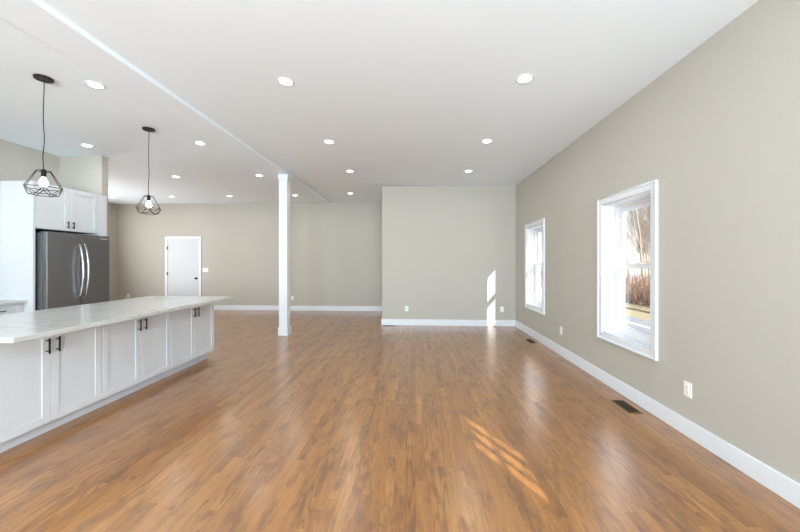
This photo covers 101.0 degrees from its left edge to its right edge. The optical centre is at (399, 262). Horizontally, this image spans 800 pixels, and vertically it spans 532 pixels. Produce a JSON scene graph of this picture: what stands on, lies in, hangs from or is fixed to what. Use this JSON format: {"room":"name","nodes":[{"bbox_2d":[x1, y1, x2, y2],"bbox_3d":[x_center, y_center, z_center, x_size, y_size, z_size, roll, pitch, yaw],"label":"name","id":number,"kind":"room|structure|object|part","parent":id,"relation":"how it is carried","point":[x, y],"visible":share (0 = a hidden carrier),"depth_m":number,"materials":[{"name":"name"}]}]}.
{"room":"open-plan living room","nodes":[
{"label":"open-plan living room","id":0,"kind":"room"},
{"bbox_2d":[0,139,58,185],"bbox_3d":[-5.821,-0.165,0.757,0.200,3.090,9.170,0,0,3],"label":"wall","id":1,"kind":"structure","parent":0,"point":[18,162],"depth_m":4.86,"materials":[{"name":"beige paint"}]},
{"bbox_2d":[35,181,97,233],"bbox_3d":[-5.137,-0.760,4.792,0.785,0.620,0.856,0,0,3],"label":"upper cabinet","id":2,"kind":"object","parent":1,"relation":"attached to","point":[73,211],"visible":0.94,"depth_m":4.74,"materials":[{"name":"white paint"}]},
{"bbox_3d":[-4.803,-0.758,4.563,0.021,0.613,0.422,0,0,3],"label":"door","id":3,"kind":"part","parent":2,"relation":"part of","materials":[{"name":"white paint"}]},
{"bbox_3d":[-4.783,-0.758,4.988,0.021,0.613,0.422,0,0,3],"label":"door","id":4,"kind":"part","parent":2,"relation":"part of","materials":[{"name":"white paint"}]},
{"bbox_2d":[96,194,106,235],"bbox_3d":[-4.773,0.155,5.279,0.028,2.450,0.148,0,0,3],"label":"strip","id":5,"kind":"object","parent":2,"relation":"attached to","point":[102,200],"visible":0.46,"depth_m":5.28,"materials":[{"name":"white paint"}]},
{"bbox_2d":[59,156,107,235],"bbox_3d":[-6.744,-0.165,5.445,3.920,3.090,0.110,0,0,3],"label":"wall","id":6,"kind":"structure","parent":0,"point":[89,174],"depth_m":5.32,"materials":[{"name":"beige paint"}]},
{"bbox_2d":[108,202,116,300],"bbox_3d":[-8.503,-0.165,7.645,0.200,3.090,4.120,0,0,3],"label":"wall","id":7,"kind":"structure","parent":0,"point":[112,208],"depth_m":9.54,"materials":[{"name":"beige paint"}]},
{"bbox_2d":[117,202,381,305],"bbox_3d":[-4.396,-0.165,9.615,8.220,3.090,0.200,0,0,3],"label":"wall","id":8,"kind":"structure","parent":0,"point":[336,247],"depth_m":9.50,"materials":[{"name":"beige paint"}]},
{"bbox_2d":[165,236,200,295],"bbox_3d":[-6.303,0.315,9.567,1.083,2.131,0.074,0,0,3],"label":"door","id":9,"kind":"structure","parent":8,"relation":"in","point":[182,253],"depth_m":9.59,"materials":[{"name":"white paint"}]},
{"bbox_2d":[214,305,381,310],"bbox_3d":[-4.302,1.312,9.503,8.020,0.135,0.015,0,0,3],"label":"baseboard","id":10,"kind":"structure","parent":8,"relation":"attached to","point":[216,307],"depth_m":9.42,"materials":[{"name":"white paint"}]},
{"bbox_2d":[0,0,758,203],"bbox_3d":[-3.106,-1.738,2.848,11.430,0.184,13.600,0,0,3],"label":"ceiling","id":11,"kind":"structure","parent":0,"point":[406,92],"depth_m":3.10,"materials":[{"name":"paint"}]},
{"bbox_2d":[23,74,62,196],"bbox_3d":[-3.301,-1.165,3.057,0.286,1.089,0.249,0,0,-17],"label":"pendant light","id":12,"kind":"object","parent":11,"relation":"hanging from","point":[43,182],"visible":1,"depth_m":3.05,"materials":[{"name":"black metal"}]},
{"bbox_3d":[-3.301,-1.272,3.057,0.015,0.836,0.013,0,0,-17],"label":"cord","id":13,"kind":"part","parent":12,"relation":"part of","materials":[{"name":"black metal"}]},
{"bbox_3d":[-3.301,-0.745,3.057,0.062,0.094,0.062,0,0,-17],"label":"bulb","id":14,"kind":"part","parent":12,"relation":"part of","materials":[{"name":"white glass"}]},
{"bbox_2d":[41,169,46,176],"bbox_3d":[-3.301,-0.825,3.057,0.036,0.075,0.036,0,0,-17],"label":"socket","id":15,"kind":"object","parent":12,"relation":"attached to","point":[45,171],"depth_m":3.05,"materials":[{"name":"black metal"}]},
{"bbox_2d":[80,143,93,146],"bbox_3d":[-4.570,-1.704,4.818,0.160,0.012,0.160,0,0,3],"label":"recessed light","id":16,"kind":"object","parent":11,"relation":"in","point":[82,144],"visible":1,"depth_m":4.80,"materials":[{"name":"white paint"}]},
{"bbox_2d":[84,80,105,88],"bbox_3d":[-2.935,-1.704,3.180,0.160,0.012,0.160,0,0,3],"label":"recessed light","id":17,"kind":"object","parent":11,"relation":"in","point":[93,84],"visible":1,"depth_m":3.16,"materials":[{"name":"white paint"}]},
{"bbox_2d":[136,127,160,214],"bbox_3d":[-3.217,-1.165,4.224,0.286,1.089,0.249,0,0,0],"label":"pendant light","id":18,"kind":"object","parent":11,"relation":"hanging from","point":[148,129],"visible":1,"depth_m":4.22,"materials":[{"name":"black metal"}]},
{"bbox_3d":[-3.217,-1.272,4.224,0.015,0.836,0.013,0,0,0],"label":"cord","id":19,"kind":"part","parent":18,"relation":"part of","materials":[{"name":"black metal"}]},
{"bbox_2d":[0,0,329,203],"bbox_3d":[-2.497,-1.694,2.795,0.370,0.053,13.250,0,0,3],"label":"beam","id":20,"kind":"structure","parent":11,"relation":"attached to","point":[35,17],"depth_m":2.90,"materials":[{"name":"paint"}]},
{"bbox_2d":[194,141,205,144],"bbox_3d":[-2.863,-1.704,4.729,0.160,0.012,0.160,0,0,3],"label":"recessed light","id":21,"kind":"object","parent":11,"relation":"in","point":[195,142],"visible":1,"depth_m":4.71,"materials":[{"name":"white paint"}]},
{"bbox_2d":[277,77,294,85],"bbox_3d":[-1.067,-1.688,3.093,0.160,0.012,0.160,0,0,3],"label":"recessed light","id":22,"kind":"object","parent":11,"relation":"in","point":[284,81],"visible":1,"depth_m":3.08,"materials":[{"name":"white paint"}]},
{"bbox_2d":[323,140,334,143],"bbox_3d":[-0.995,-1.688,4.631,0.160,0.012,0.160,0,0,3],"label":"recessed light","id":23,"kind":"object","parent":11,"relation":"in","point":[324,141],"visible":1,"depth_m":4.61,"materials":[{"name":"white paint"}]},
{"bbox_2d":[481,139,492,142],"bbox_3d":[1.192,-1.659,4.529,0.160,0.012,0.160,0,0,3],"label":"recessed light","id":24,"kind":"object","parent":11,"relation":"in","point":[484,140],"visible":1,"depth_m":4.51,"materials":[{"name":"white paint"}]},
{"bbox_2d":[515,74,533,83],"bbox_3d":[1.131,-1.659,2.990,0.160,0.012,0.160,0,0,3],"label":"recessed light","id":25,"kind":"object","parent":11,"relation":"in","point":[524,78],"visible":1,"depth_m":2.98,"materials":[{"name":"white paint"}]},
{"bbox_2d":[0,310,799,531],"bbox_3d":[-3.245,1.440,2.854,11.150,0.120,13.600,0,0,3],"label":"floor","id":26,"kind":"structure","parent":0,"point":[345,421],"depth_m":2.44,"materials":[{"name":"brown wood"}]},
{"bbox_2d":[0,303,23,314],"bbox_3d":[-5.229,0.956,3.893,0.686,0.849,0.889,0,0,3],"label":"base cabinet","id":27,"kind":"object","parent":26,"relation":"on","point":[13,308],"visible":0.28,"depth_m":4.18,"materials":[{"name":"white paint"}]},
{"bbox_2d":[0,300,27,305],"bbox_3d":[-5.233,0.513,3.893,0.677,0.034,0.889,0,0,3],"label":"countertop","id":28,"kind":"structure","parent":27,"relation":"on","point":[2,302],"depth_m":4.19,"materials":[{"name":"white stone"}]},
{"bbox_2d":[0,181,34,311],"bbox_3d":[-5.176,0.155,4.350,0.747,2.450,0.028,0,0,3],"label":"end panel","id":29,"kind":"object","parent":26,"relation":"on","point":[17,207],"visible":0.56,"depth_m":4.33,"materials":[{"name":"white paint"}]},
{"bbox_2d":[0,325,101,452],"bbox_3d":[-3.120,0.956,2.663,0.718,0.849,0.868,0,0,3],"label":"base cabinet","id":30,"kind":"object","parent":26,"relation":"on","point":[47,383],"visible":0.79,"depth_m":2.62,"materials":[{"name":"white paint"}]},
{"bbox_3d":[-2.820,0.907,2.433,0.021,0.742,0.428,0,0,3],"label":"door","id":31,"kind":"part","parent":30,"relation":"part of","materials":[{"name":"white paint"}]},
{"bbox_3d":[-2.782,0.662,2.610,0.038,0.121,0.013,0,0,3],"label":"handle","id":32,"kind":"part","parent":30,"relation":"part of","materials":[{"name":"black metal"}]},
{"bbox_3d":[-2.779,0.662,2.684,0.038,0.121,0.013,0,0,3],"label":"handle","id":33,"kind":"part","parent":30,"relation":"part of","materials":[{"name":"black metal"}]},
{"bbox_3d":[-2.800,0.907,2.864,0.021,0.742,0.428,0,0,3],"label":"door","id":34,"kind":"part","parent":30,"relation":"part of","materials":[{"name":"white paint"}]},
{"bbox_2d":[35,231,108,310],"bbox_3d":[-5.027,0.481,4.842,0.906,1.797,0.895,0,0,3],"label":"refrigerator","id":35,"kind":"object","parent":26,"relation":"on","point":[71,269],"visible":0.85,"depth_m":4.66,"materials":[{"name":"grey metal"}]},
{"bbox_3d":[-4.706,0.115,4.601,0.070,1.050,0.442,0,0,3],"label":"door","id":36,"kind":"part","parent":35,"relation":"part of","materials":[{"name":"silver metal"}]},
{"bbox_3d":[-4.620,0.130,4.785,0.088,0.803,0.023,0,0,3],"label":"handle","id":37,"kind":"part","parent":35,"relation":"part of","materials":[{"name":"silver metal"}]},
{"bbox_3d":[-4.617,0.130,4.861,0.088,0.803,0.023,0,0,3],"label":"handle","id":38,"kind":"part","parent":35,"relation":"part of","materials":[{"name":"silver metal"}]},
{"bbox_3d":[-4.685,0.115,5.053,0.070,1.050,0.442,0,0,3],"label":"door","id":39,"kind":"part","parent":35,"relation":"part of","materials":[{"name":"silver metal"}]},
{"bbox_2d":[94,312,170,409],"bbox_3d":[-3.080,0.956,3.529,0.718,0.849,0.865,0,0,3],"label":"base cabinet","id":40,"kind":"object","parent":26,"relation":"on","point":[136,353],"visible":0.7,"depth_m":3.44,"materials":[{"name":"white paint"}]},
{"bbox_2d":[0,296,234,342],"bbox_3d":[-3.104,0.513,3.518,1.270,0.034,2.660,0,0,3],"label":"countertop","id":41,"kind":"structure","parent":40,"relation":"on","point":[22,326],"depth_m":3.13,"materials":[{"name":"white stone"}]},
{"bbox_3d":[-2.780,0.907,3.300,0.021,0.742,0.426,0,0,3],"label":"door","id":42,"kind":"part","parent":40,"relation":"part of","materials":[{"name":"white paint"}]},
{"bbox_3d":[-2.760,0.907,3.730,0.021,0.742,0.426,0,0,3],"label":"door","id":43,"kind":"part","parent":40,"relation":"part of","materials":[{"name":"white paint"}]},
{"bbox_2d":[165,303,213,376],"bbox_3d":[-3.040,0.956,4.388,0.718,0.849,0.852,0,0,3],"label":"base cabinet","id":44,"kind":"object","parent":26,"relation":"on","point":[192,329],"visible":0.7,"depth_m":4.31,"materials":[{"name":"white paint"}]},
{"bbox_3d":[-2.740,0.907,4.162,0.021,0.742,0.420,0,0,3],"label":"door","id":45,"kind":"part","parent":44,"relation":"part of","materials":[{"name":"white paint"}]},
{"bbox_3d":[-2.720,0.907,4.585,0.021,0.742,0.420,0,0,3],"label":"door","id":46,"kind":"part","parent":44,"relation":"part of","materials":[{"name":"white paint"}]},
{"bbox_2d":[278,174,290,335],"bbox_3d":[-2.198,-0.140,6.288,0.186,3.040,0.186,0,0,3],"label":"column","id":47,"kind":"structure","parent":26,"relation":"on","point":[284,329],"depth_m":6.21,"materials":[{"name":"white paint"}]},
{"bbox_3d":[-2.198,-1.604,6.288,0.182,0.108,0.182,0,0,3],"label":"capital trim","id":48,"kind":"part","parent":47,"relation":"part of","materials":[{"name":"white paint"}]},
{"bbox_3d":[-2.198,1.300,6.288,0.186,0.160,0.186,0,0,3],"label":"trim","id":49,"kind":"part","parent":47,"relation":"part of","materials":[{"name":"white paint"}]},
{"bbox_2d":[525,339,536,342],"bbox_3d":[2.287,1.377,5.775,0.122,0.006,0.310,0,0,3],"label":"floor vent","id":50,"kind":"object","parent":26,"relation":"in","point":[528,340],"visible":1,"depth_m":5.77,"materials":[{"name":"brown metal"}]},
{"bbox_2d":[611,400,642,413],"bbox_3d":[2.163,1.377,3.158,0.132,0.006,0.290,0,0,3],"label":"floor vent","id":51,"kind":"object","parent":26,"relation":"in","point":[623,404],"visible":1,"depth_m":3.15,"materials":[{"name":"brown metal"}]},
{"bbox_2d":[614,400,638,411],"bbox_3d":[2.163,1.378,3.158,0.102,0.004,0.262,0,0,3],"label":"grille","id":52,"kind":"object","parent":51,"relation":"attached to","point":[623,404],"depth_m":3.15,"materials":[{"name":"brown metal"}]},
{"bbox_2d":[382,186,515,319],"bbox_3d":[1.104,-0.145,8.318,2.890,3.050,2.280,0,0,3],"label":"wall","id":53,"kind":"structure","parent":0,"point":[449,252],"depth_m":7.18,"materials":[{"name":"beige paint"}]},
{"bbox_2d":[382,319,514,325],"bbox_3d":[1.050,1.312,7.171,2.890,0.135,0.015,0,0,3],"label":"baseboard","id":54,"kind":"structure","parent":53,"relation":"attached to","point":[413,322],"depth_m":7.17,"materials":[{"name":"white paint"}]},
{"bbox_2d":[516,0,799,483],"bbox_3d":[2.403,-0.140,2.591,0.240,3.040,13.600,0,0,3],"label":"wall","id":55,"kind":"structure","parent":0,"point":[718,131],"depth_m":2.41,"materials":[{"name":"beige paint"}]},
{"bbox_2d":[525,218,544,314],"bbox_3d":[2.548,0.072,5.968,0.266,1.621,0.940,0,0,3],"label":"window","id":56,"kind":"structure","parent":55,"relation":"in","point":[532,234],"depth_m":6.32,"materials":[{"name":"white paint"}]},
{"bbox_3d":[2.603,0.073,5.965,0.105,1.434,0.760,0,0,3],"label":"frame","id":57,"kind":"part","parent":56,"relation":"part of","materials":[{"name":"white plastic"}]},
{"bbox_3d":[2.593,0.389,5.966,0.035,0.745,0.700,0,0,3],"label":"sash","id":58,"kind":"part","parent":56,"relation":"part of","materials":[{"name":"white plastic"}]},
{"bbox_3d":[2.632,-0.276,5.964,0.033,0.682,0.700,0,0,3],"label":"sash","id":59,"kind":"part","parent":56,"relation":"part of","materials":[{"name":"white plastic"}]},
{"bbox_2d":[597,180,657,360],"bbox_3d":[2.428,0.072,3.405,0.266,1.621,0.950,0,0,3],"label":"window","id":60,"kind":"structure","parent":55,"relation":"in","point":[611,217],"depth_m":3.71,"materials":[{"name":"white paint"}]},
{"bbox_3d":[2.484,0.073,3.403,0.105,1.434,0.770,0,0,3],"label":"frame","id":61,"kind":"part","parent":60,"relation":"part of","materials":[{"name":"white plastic"}]},
{"bbox_3d":[2.474,0.389,3.403,0.035,0.745,0.710,0,0,3],"label":"sash","id":62,"kind":"part","parent":60,"relation":"part of","materials":[{"name":"white plastic"}]},
{"bbox_3d":[2.513,-0.276,3.402,0.033,0.682,0.710,0,0,3],"label":"sash","id":63,"kind":"part","parent":60,"relation":"part of","materials":[{"name":"white plastic"}]},
{"bbox_2d":[515,320,799,508],"bbox_3d":[2.322,1.312,3.586,0.015,0.135,7.060,0,0,3],"label":"baseboard","id":64,"kind":"structure","parent":55,"relation":"attached to","point":[775,481],"depth_m":2.51,"materials":[{"name":"white paint"}]},
{"bbox_2d":[684,381,691,398],"bbox_3d":[2.280,1.008,2.617,0.010,0.118,0.075,0,0,3],"label":"wall outlet","id":65,"kind":"object","parent":55,"relation":"attached to","point":[687,386],"visible":1,"depth_m":2.61,"materials":[{"name":"white plastic"}]},
{"label":"outside","id":66,"kind":"structure","parent":0,"visible":0},
{"bbox_2d":[540,285,649,320],"bbox_3d":[43.146,2.040,40.533,77.580,0.280,135.000,0,0,3],"label":"ground","id":67,"kind":"structure","parent":66,"point":[638,314],"depth_m":12.25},
{"bbox_2d":[540,268,649,306],"bbox_3d":[12.304,1.211,23.920,4.134,1.365,31.642,0,0,3],"label":"brush","id":68,"kind":"object","parent":67,"relation":"on","point":[635,294],"visible":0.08,"depth_m":15.21,"materials":[{"name":"brown plant"}]},
{"bbox_2d":[626,208,649,278],"bbox_3d":[13.788,-3.302,20.182,4.664,10.421,4.405,0,0,-25],"label":"bare tree","id":69,"kind":"object","parent":67,"relation":"on","point":[635,211],"visible":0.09,"depth_m":20.39,"materials":[{"name":"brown plant"}]},
{"bbox_2d":[626,206,649,285],"bbox_3d":[17.613,-4.107,24.883,6.566,12.042,5.524,0,0,11],"label":"bare tree","id":70,"kind":"object","parent":67,"relation":"on","point":[630,211],"visible":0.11,"depth_m":24.60,"materials":[{"name":"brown plant"}]},
{"bbox_2d":[627,207,649,232],"bbox_3d":[19.253,-3.302,24.920,4.405,10.421,4.664,0,0,-3],"label":"bare tree","id":71,"kind":"object","parent":67,"relation":"on","point":[643,207],"visible":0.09,"depth_m":25.50,"materials":[{"name":"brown plant"}]},
{"bbox_2d":[632,206,649,249],"bbox_3d":[19.452,-3.214,26.207,3.884,10.236,3.631,0,0,1],"label":"bare tree","id":72,"kind":"object","parent":67,"relation":"on","point":[647,206],"visible":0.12,"depth_m":25.97,"materials":[{"name":"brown plant"}]},
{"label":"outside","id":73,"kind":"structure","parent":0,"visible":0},
{"bbox_2d":[540,294,649,332],"bbox_3d":[7.875,1.890,42.179,3.200,0.020,135.000,0,0,3],"label":"road","id":74,"kind":"structure","parent":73,"point":[643,322],"depth_m":10.14,"materials":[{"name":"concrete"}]},
{"bbox_2d":[540,297,649,328],"bbox_3d":[8.649,1.877,42.143,0.150,0.006,135.000,0,0,3],"label":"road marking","id":75,"kind":"object","parent":74,"relation":"on","point":[540,297],"depth_m":9.94,"materials":[{"name":"paint"}]},
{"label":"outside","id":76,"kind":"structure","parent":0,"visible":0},
{"bbox_2d":[540,286,649,312],"bbox_3d":[11.071,1.865,42.030,0.800,0.070,135.000,0,0,3],"label":"verge","id":77,"kind":"structure","parent":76,"point":[627,305],"depth_m":13.36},
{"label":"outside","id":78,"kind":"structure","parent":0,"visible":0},
{"bbox_2d":[540,268,649,284],"bbox_3d":[50.905,1.880,39.670,60.000,0.040,134.000,0,0,3],"label":"field","id":79,"kind":"structure","parent":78,"point":[633,270],"depth_m":54.81,"materials":[{"name":"white snow"}]},
{"bbox_2d":[627,221,635,272],"bbox_3d":[36.361,-3.214,51.640,3.884,10.236,3.631,0,0,43],"label":"bare tree","id":80,"kind":"object","parent":79,"relation":"on","point":[632,251],"visible":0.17,"depth_m":50.96,"materials":[{"name":"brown plant"}]},
{"bbox_2d":[626,209,644,279],"bbox_3d":[23.099,-4.107,33.764,5.524,12.042,6.566,0,0,-5],"label":"bare tree","id":81,"kind":"object","parent":79,"relation":"on","point":[627,244],"visible":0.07,"depth_m":33.90,"materials":[{"name":"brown plant"}]},
{"bbox_2d":[628,209,646,276],"bbox_3d":[28.378,-3.302,40.125,4.664,10.421,4.405,0,0,-8],"label":"bare tree","id":82,"kind":"object","parent":79,"relation":"on","point":[636,209],"visible":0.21,"depth_m":40.15,"materials":[{"name":"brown plant"}]},
{"bbox_2d":[627,206,649,241],"bbox_3d":[20.632,-4.107,26.590,5.524,12.042,6.566,0,0,-17],"label":"bare tree","id":83,"kind":"object","parent":79,"relation":"on","point":[649,206],"visible":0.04,"depth_m":27.57,"materials":[{"name":"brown plant"}]},
{"bbox_2d":[628,209,649,276],"bbox_3d":[28.559,-4.107,38.698,5.524,12.042,6.566,0,0,19],"label":"bare tree","id":84,"kind":"object","parent":79,"relation":"on","point":[644,250],"visible":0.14,"depth_m":38.73,"materials":[{"name":"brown plant"}]},
{"bbox_2d":[629,207,649,263],"bbox_3d":[26.922,-3.214,35.932,3.884,10.236,3.631,0,0,19],"label":"bare tree","id":85,"kind":"object","parent":79,"relation":"on","point":[644,207],"visible":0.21,"depth_m":36.63,"materials":[{"name":"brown plant"}]},
{"bbox_2d":[633,213,649,270],"bbox_3d":[29.120,-3.302,38.221,4.405,10.421,4.664,0,0,41],"label":"bare tree","id":86,"kind":"object","parent":79,"relation":"on","point":[642,213],"visible":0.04,"depth_m":37.58,"materials":[{"name":"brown plant"}]}
]}

